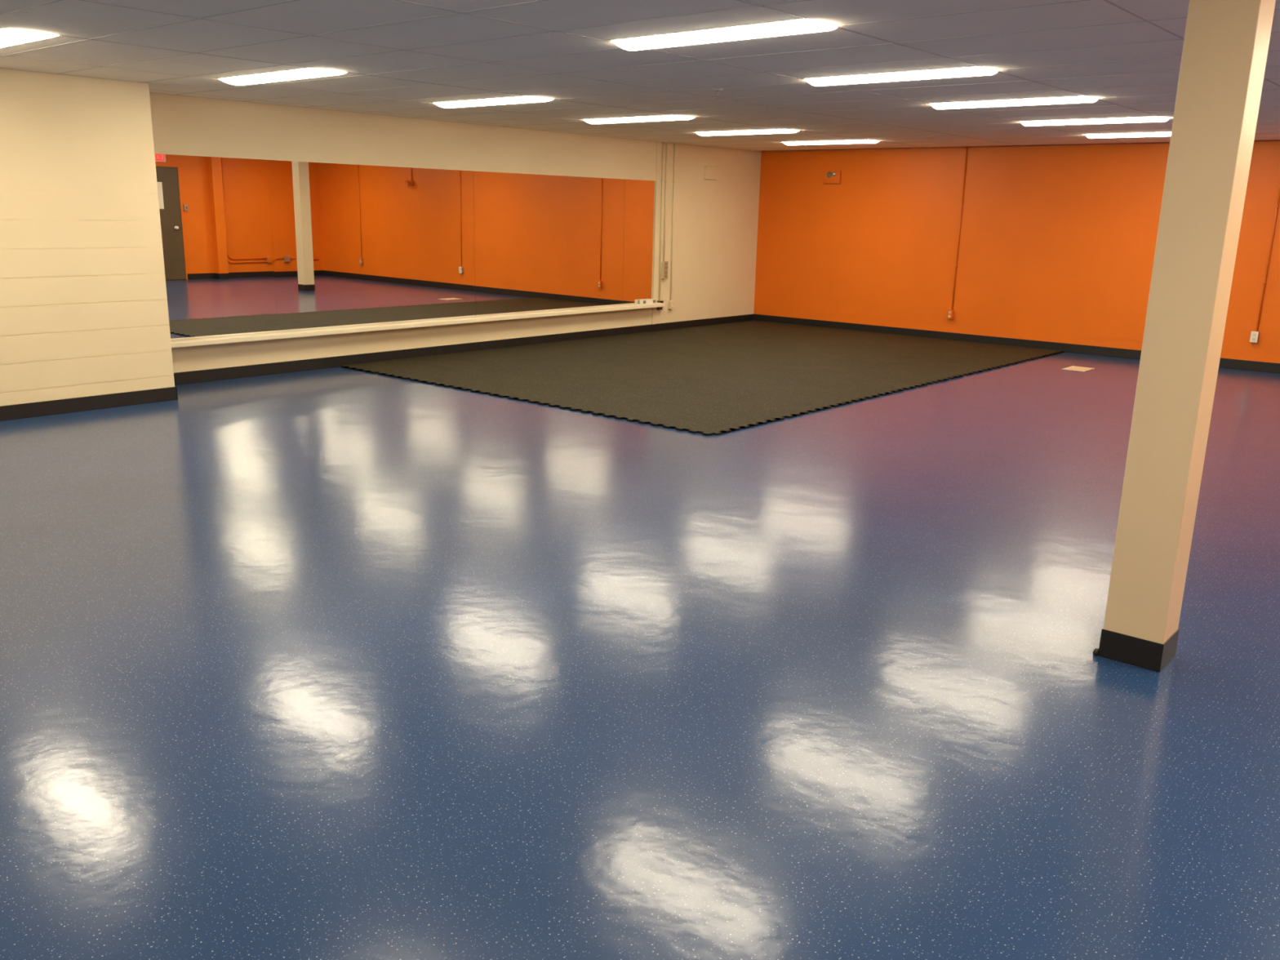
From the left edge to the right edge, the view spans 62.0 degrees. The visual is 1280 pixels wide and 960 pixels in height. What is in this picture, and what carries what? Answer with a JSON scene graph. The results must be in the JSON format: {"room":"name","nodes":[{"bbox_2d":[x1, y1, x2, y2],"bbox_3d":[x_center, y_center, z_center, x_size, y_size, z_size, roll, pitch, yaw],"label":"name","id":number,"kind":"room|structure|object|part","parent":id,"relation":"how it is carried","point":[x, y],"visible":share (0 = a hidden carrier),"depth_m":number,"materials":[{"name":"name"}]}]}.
{"room":"fitness studio","nodes":[
{"label":"fitness studio","id":0,"kind":"room"},
{"bbox_2d":[0,68,174,406],"bbox_3d":[-6.285,-1.383,6.216,0.903,2.530,6.690,13,18,39],"label":"wall","id":1,"kind":"structure","parent":0,"point":[84,307],"depth_m":7.93,"materials":[{"name":"beige paint"}]},
{"bbox_2d":[0,386,177,421],"bbox_3d":[-5.959,-0.130,6.232,0.010,0.108,6.702,13,18,39],"label":"baseboard","id":2,"kind":"structure","parent":1,"relation":"attached to","point":[15,411],"depth_m":8.18,"materials":[{"name":"black plastic"}]},
{"bbox_2d":[171,142,761,373],"bbox_3d":[-1.490,-2.796,12.214,0.203,2.530,9.710,13,18,39],"label":"wall","id":3,"kind":"structure","parent":0,"point":[716,221],"depth_m":14.36,"materials":[{"name":"beige paint"}]},
{"bbox_2d":[149,92,656,181],"bbox_3d":[-2.038,-3.511,11.177,0.016,0.491,6.909,13,18,39],"label":"soffit","id":4,"kind":"object","parent":3,"relation":"attached to","point":[182,125],"depth_m":10.53,"materials":[{"name":"beige paint"}]},
{"bbox_2d":[154,153,654,340],"bbox_3d":[-2.062,-2.514,11.417,0.013,1.560,6.868,13,18,39],"label":"wall mirror","id":5,"kind":"object","parent":3,"relation":"attached to","point":[250,246],"visible":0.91,"depth_m":10.78,"materials":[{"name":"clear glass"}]},
{"bbox_3d":[-3.849,-2.037,9.376,0.006,1.560,1.358,13,18,39],"label":"mirror panel","id":6,"kind":"part","parent":5,"relation":"part of","materials":[{"name":"clear glass"}]},
{"bbox_3d":[-2.614,-2.367,10.787,0.006,1.560,2.448,13,18,39],"label":"mirror panel","id":7,"kind":"part","parent":5,"relation":"part of","materials":[{"name":"clear glass"}]},
{"bbox_3d":[-1.014,-2.794,12.614,0.006,1.560,2.478,13,18,39],"label":"mirror panel","id":8,"kind":"part","parent":5,"relation":"part of","materials":[{"name":"clear glass"}]},
{"bbox_3d":[-0.021,-3.060,13.748,0.006,1.560,0.578,13,18,39],"label":"mirror panel","id":9,"kind":"part","parent":5,"relation":"part of","materials":[{"name":"clear glass"}]},
{"bbox_2d":[170,302,665,347],"bbox_3d":[-1.992,-1.733,11.621,0.146,0.048,7.008,13,18,39],"label":"ledge","id":10,"kind":"object","parent":3,"relation":"attached to","point":[304,333],"visible":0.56,"depth_m":10.91,"materials":[{"name":"beige paint"}]},
{"bbox_2d":[640,298,655,304],"bbox_3d":[0.104,-2.348,14.027,0.059,0.052,0.270,13,18,39],"label":"outlet box","id":11,"kind":"object","parent":10,"relation":"on","point":[651,300],"visible":1,"depth_m":13.99,"materials":[{"name":"beige plastic"}]},
{"bbox_2d":[173,314,753,385],"bbox_3d":[-1.309,-1.638,12.588,0.010,0.108,9.298,13,18,39],"label":"baseboard","id":12,"kind":"structure","parent":3,"relation":"attached to","point":[233,372],"depth_m":11.31,"materials":[{"name":"black plastic"}]},
{"bbox_2d":[651,142,659,324],"bbox_3d":[0.205,-3.219,13.981,0.026,2.338,0.055,13,18,39],"label":"trim","id":13,"kind":"structure","parent":3,"relation":"attached to","point":[656,182],"depth_m":13.96,"materials":[{"name":"beige paint"}]},
{"bbox_2d":[657,142,664,310],"bbox_3d":[0.292,-3.327,14.037,0.049,2.149,0.080,13,18,39],"label":"conduit","id":14,"kind":"object","parent":3,"relation":"attached to","point":[663,147],"visible":0.79,"depth_m":14.04,"materials":[{"name":"beige metal"}]},
{"bbox_2d":[661,142,668,279],"bbox_3d":[0.346,-3.533,14.037,0.059,1.746,0.084,13,18,39],"label":"conduit","id":15,"kind":"object","parent":3,"relation":"attached to","point":[664,264],"visible":1,"depth_m":14.12,"materials":[{"name":"beige metal"}]},
{"bbox_3d":[0.347,-2.797,14.209,0.005,0.234,0.084,13,18,39],"label":"plate","id":16,"kind":"part","parent":15,"relation":"part of","materials":[{"name":"beige plastic"}]},
{"bbox_2d":[668,143,675,309],"bbox_3d":[0.449,-3.364,14.209,0.059,2.154,0.076,13,18,39],"label":"conduit","id":17,"kind":"object","parent":3,"relation":"attached to","point":[671,303],"visible":1,"depth_m":14.24,"materials":[{"name":"beige metal"}]},
{"bbox_3d":[0.444,-2.373,14.445,0.005,0.117,0.076,13,18,39],"label":"plate","id":18,"kind":"part","parent":17,"relation":"part of","materials":[{"name":"beige paint"}]},
{"bbox_2d":[704,165,717,179],"bbox_3d":[0.976,-4.212,14.616,0.052,0.180,0.240,13,18,39],"label":"wall plate","id":19,"kind":"object","parent":3,"relation":"attached to","point":[710,171],"visible":1,"depth_m":14.57,"materials":[{"name":"beige paint"}]},
{"bbox_2d":[0,351,1279,959],"bbox_3d":[0.845,0.046,6.657,11.900,0.150,16.500,13,18,39],"label":"floor","id":20,"kind":"structure","parent":0,"point":[340,663],"depth_m":3.69,"materials":[{"name":"blue rubber"}]},
{"bbox_2d":[340,320,1063,435],"bbox_3d":[1.116,-1.359,11.888,4.640,0.016,7.270,13,18,39],"label":"rubber mat","id":21,"kind":"object","parent":20,"relation":"on","point":[716,379],"visible":1,"depth_m":10.84,"materials":[{"name":"black rubber"}]},
{"bbox_2d":[1062,365,1094,372],"bbox_3d":[4.795,-1.216,11.662,0.240,0.007,0.360,13,18,39],"label":"floor plate","id":22,"kind":"object","parent":20,"relation":"in","point":[1073,367],"visible":1,"depth_m":11.64,"materials":[{"name":"brown metal"}]},
{"bbox_2d":[1093,0,1275,671],"bbox_3d":[1.886,-0.523,3.716,0.238,2.445,0.219,13,18,39],"label":"square column","id":23,"kind":"structure","parent":20,"relation":"on","point":[1226,42],"depth_m":3.63,"materials":[{"name":"beige paint"}]},
{"bbox_3d":[1.872,0.610,4.000,0.218,0.108,0.208,13,18,39],"label":"trim","id":24,"kind":"part","parent":23,"relation":"part of","materials":[{"name":"black plastic"}]},
{"bbox_2d":[0,0,1279,151],"bbox_3d":[0.902,-2.488,6.015,11.900,0.200,16.500,13,18,39],"label":"ceiling","id":25,"kind":"structure","parent":0,"point":[401,58],"depth_m":6.29,"materials":[{"name":"grey"}]},
{"bbox_2d":[0,27,63,48],"bbox_3d":[-3.702,-2.523,6.070,1.215,0.106,0.305,13,18,39],"label":"ceiling light","id":26,"kind":"object","parent":25,"relation":"attached to","point":[8,37],"visible":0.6,"depth_m":5.74,"materials":[{"name":"white plastic"}]},
{"bbox_2d":[215,67,348,85],"bbox_3d":[-2.508,-2.842,7.433,1.215,0.106,0.305,13,18,39],"label":"ceiling light","id":27,"kind":"object","parent":25,"relation":"attached to","point":[306,73],"visible":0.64,"depth_m":7.31,"materials":[{"name":"white plastic"}]},
{"bbox_3d":[-2.508,-2.857,7.429,1.215,0.075,0.305,13,18,39],"label":"frame","id":28,"kind":"part","parent":27,"relation":"part of","materials":[{"name":"white metal"}]},
{"bbox_2d":[433,95,556,107],"bbox_3d":[-1.237,-3.182,8.885,1.215,0.106,0.305,13,18,39],"label":"ceiling light","id":29,"kind":"object","parent":25,"relation":"attached to","point":[527,99],"visible":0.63,"depth_m":8.77,"materials":[{"name":"white plastic"}]},
{"bbox_3d":[-1.236,-3.197,8.882,1.215,0.075,0.305,13,18,39],"label":"frame","id":30,"kind":"part","parent":29,"relation":"part of","materials":[{"name":"white metal"}]},
{"bbox_2d":[581,115,693,124],"bbox_3d":[-0.024,-3.506,10.271,1.215,0.106,0.305,13,18,39],"label":"ceiling light","id":31,"kind":"object","parent":25,"relation":"attached to","point":[664,117],"visible":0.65,"depth_m":10.17,"materials":[{"name":"white plastic"}]},
{"bbox_3d":[-0.023,-3.522,10.267,1.215,0.075,0.305,13,18,39],"label":"frame","id":32,"kind":"part","parent":31,"relation":"part of","materials":[{"name":"white metal"}]},
{"bbox_2d":[712,88,723,96],"bbox_3d":[0.560,-2.790,7.674,0.080,0.052,0.080,13,18,39],"label":"sprinkler head","id":33,"kind":"object","parent":25,"relation":"attached to","point":[719,89],"visible":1,"depth_m":7.66},
{"bbox_2d":[607,17,840,50],"bbox_3d":[0.391,-2.236,5.293,1.215,0.106,0.305,13,18,39],"label":"ceiling light","id":34,"kind":"object","parent":25,"relation":"attached to","point":[799,26],"visible":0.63,"depth_m":5.18,"materials":[{"name":"white plastic"}]},
{"bbox_2d":[695,128,799,136],"bbox_3d":[1.157,-3.822,11.620,1.215,0.106,0.305,13,18,39],"label":"ceiling light","id":35,"kind":"object","parent":25,"relation":"attached to","point":[771,131],"visible":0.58,"depth_m":11.52,"materials":[{"name":"white plastic"}]},
{"bbox_2d":[782,139,879,145],"bbox_3d":[2.306,-4.129,12.931,1.215,0.106,0.305,13,18,39],"label":"ceiling light","id":36,"kind":"object","parent":25,"relation":"attached to","point":[852,141],"visible":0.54,"depth_m":12.83,"materials":[{"name":"white plastic"}]},
{"bbox_2d":[801,66,999,86],"bbox_3d":[1.617,-2.563,6.693,1.215,0.106,0.305,13,18,39],"label":"ceiling light","id":37,"kind":"object","parent":25,"relation":"attached to","point":[965,71],"visible":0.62,"depth_m":6.59,"materials":[{"name":"white plastic"}]},
{"bbox_3d":[1.618,-2.578,6.689,1.215,0.075,0.305,13,18,39],"label":"frame","id":38,"kind":"part","parent":37,"relation":"part of","materials":[{"name":"white metal"}]},
{"bbox_2d":[929,95,1099,109],"bbox_3d":[2.805,-2.881,8.049,1.215,0.106,0.305,13,18,39],"label":"ceiling light","id":39,"kind":"object","parent":25,"relation":"attached to","point":[1066,100],"visible":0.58,"depth_m":7.96,"materials":[{"name":"white plastic"}]},
{"bbox_3d":[2.805,-2.896,8.045,1.215,0.075,0.305,13,18,39],"label":"frame","id":40,"kind":"part","parent":39,"relation":"part of","materials":[{"name":"white metal"}]},
{"bbox_2d":[1020,115,1169,126],"bbox_3d":[3.999,-3.200,9.412,1.215,0.106,0.305,13,18,39],"label":"ceiling light","id":41,"kind":"object","parent":25,"relation":"attached to","point":[1139,119],"visible":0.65,"depth_m":9.32,"materials":[{"name":"white plastic"}]},
{"bbox_3d":[3.999,-3.215,9.408,1.215,0.075,0.305,13,18,39],"label":"frame","id":42,"kind":"part","parent":41,"relation":"part of","materials":[{"name":"white metal"}]},
{"bbox_2d":[1084,132,1171,137],"bbox_3d":[5.128,-3.501,10.701,1.215,0.106,0.305,13,18,39],"label":"ceiling light","id":43,"kind":"object","parent":25,"relation":"attached to","point":[1142,134],"visible":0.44,"depth_m":10.76,"materials":[{"name":"white plastic"}]},
{"bbox_2d":[753,139,1279,363],"bbox_3d":[6.096,-2.648,12.291,11.900,2.530,0.203,13,18,39],"label":"wall","id":44,"kind":"structure","parent":0,"point":[1057,244],"depth_m":13.48,"materials":[{"name":"orange paint"}]},
{"bbox_2d":[823,170,841,183],"bbox_3d":[2.656,-4.191,14.752,0.250,0.175,0.080,13,18,39],"label":"junction box","id":45,"kind":"object","parent":44,"relation":"attached to","point":[829,176],"visible":1,"depth_m":14.73,"materials":[{"name":"orange paint"}]},
{"bbox_3d":[2.650,-4.189,14.745,0.210,0.145,0.005,13,18,39],"label":"lamp plate","id":46,"kind":"part","parent":45,"relation":"part of","materials":[{"name":"orange paint"}]},
{"bbox_2d":[946,146,968,319],"bbox_3d":[4.098,-3.163,13.744,0.077,2.159,0.062,13,18,39],"label":"conduit","id":47,"kind":"object","parent":44,"relation":"attached to","point":[949,312],"visible":1,"depth_m":13.80,"materials":[{"name":"orange metal"}]},
{"bbox_3d":[4.060,-2.171,13.979,0.074,0.120,0.005,13,18,39],"label":"plate","id":48,"kind":"part","parent":47,"relation":"part of","materials":[{"name":"orange paint"}]},
{"bbox_2d":[753,314,1279,373],"bbox_3d":[6.000,-1.456,12.509,11.300,0.108,0.010,13,18,39],"label":"baseboard","id":49,"kind":"structure","parent":44,"relation":"attached to","point":[1247,365],"depth_m":13.60,"materials":[{"name":"black plastic"}]},
{"bbox_2d":[1249,186,1279,342],"bbox_3d":[6.806,-2.554,11.515,0.077,2.129,0.062,13,18,39],"label":"conduit","id":50,"kind":"object","parent":44,"relation":"attached to","point":[1254,338],"visible":1,"depth_m":11.62,"materials":[{"name":"orange metal"}]},
{"bbox_3d":[6.769,-1.576,11.747,0.074,0.120,0.005,13,18,39],"label":"plate","id":51,"kind":"part","parent":50,"relation":"part of","materials":[{"name":"beige plastic"}]}
]}

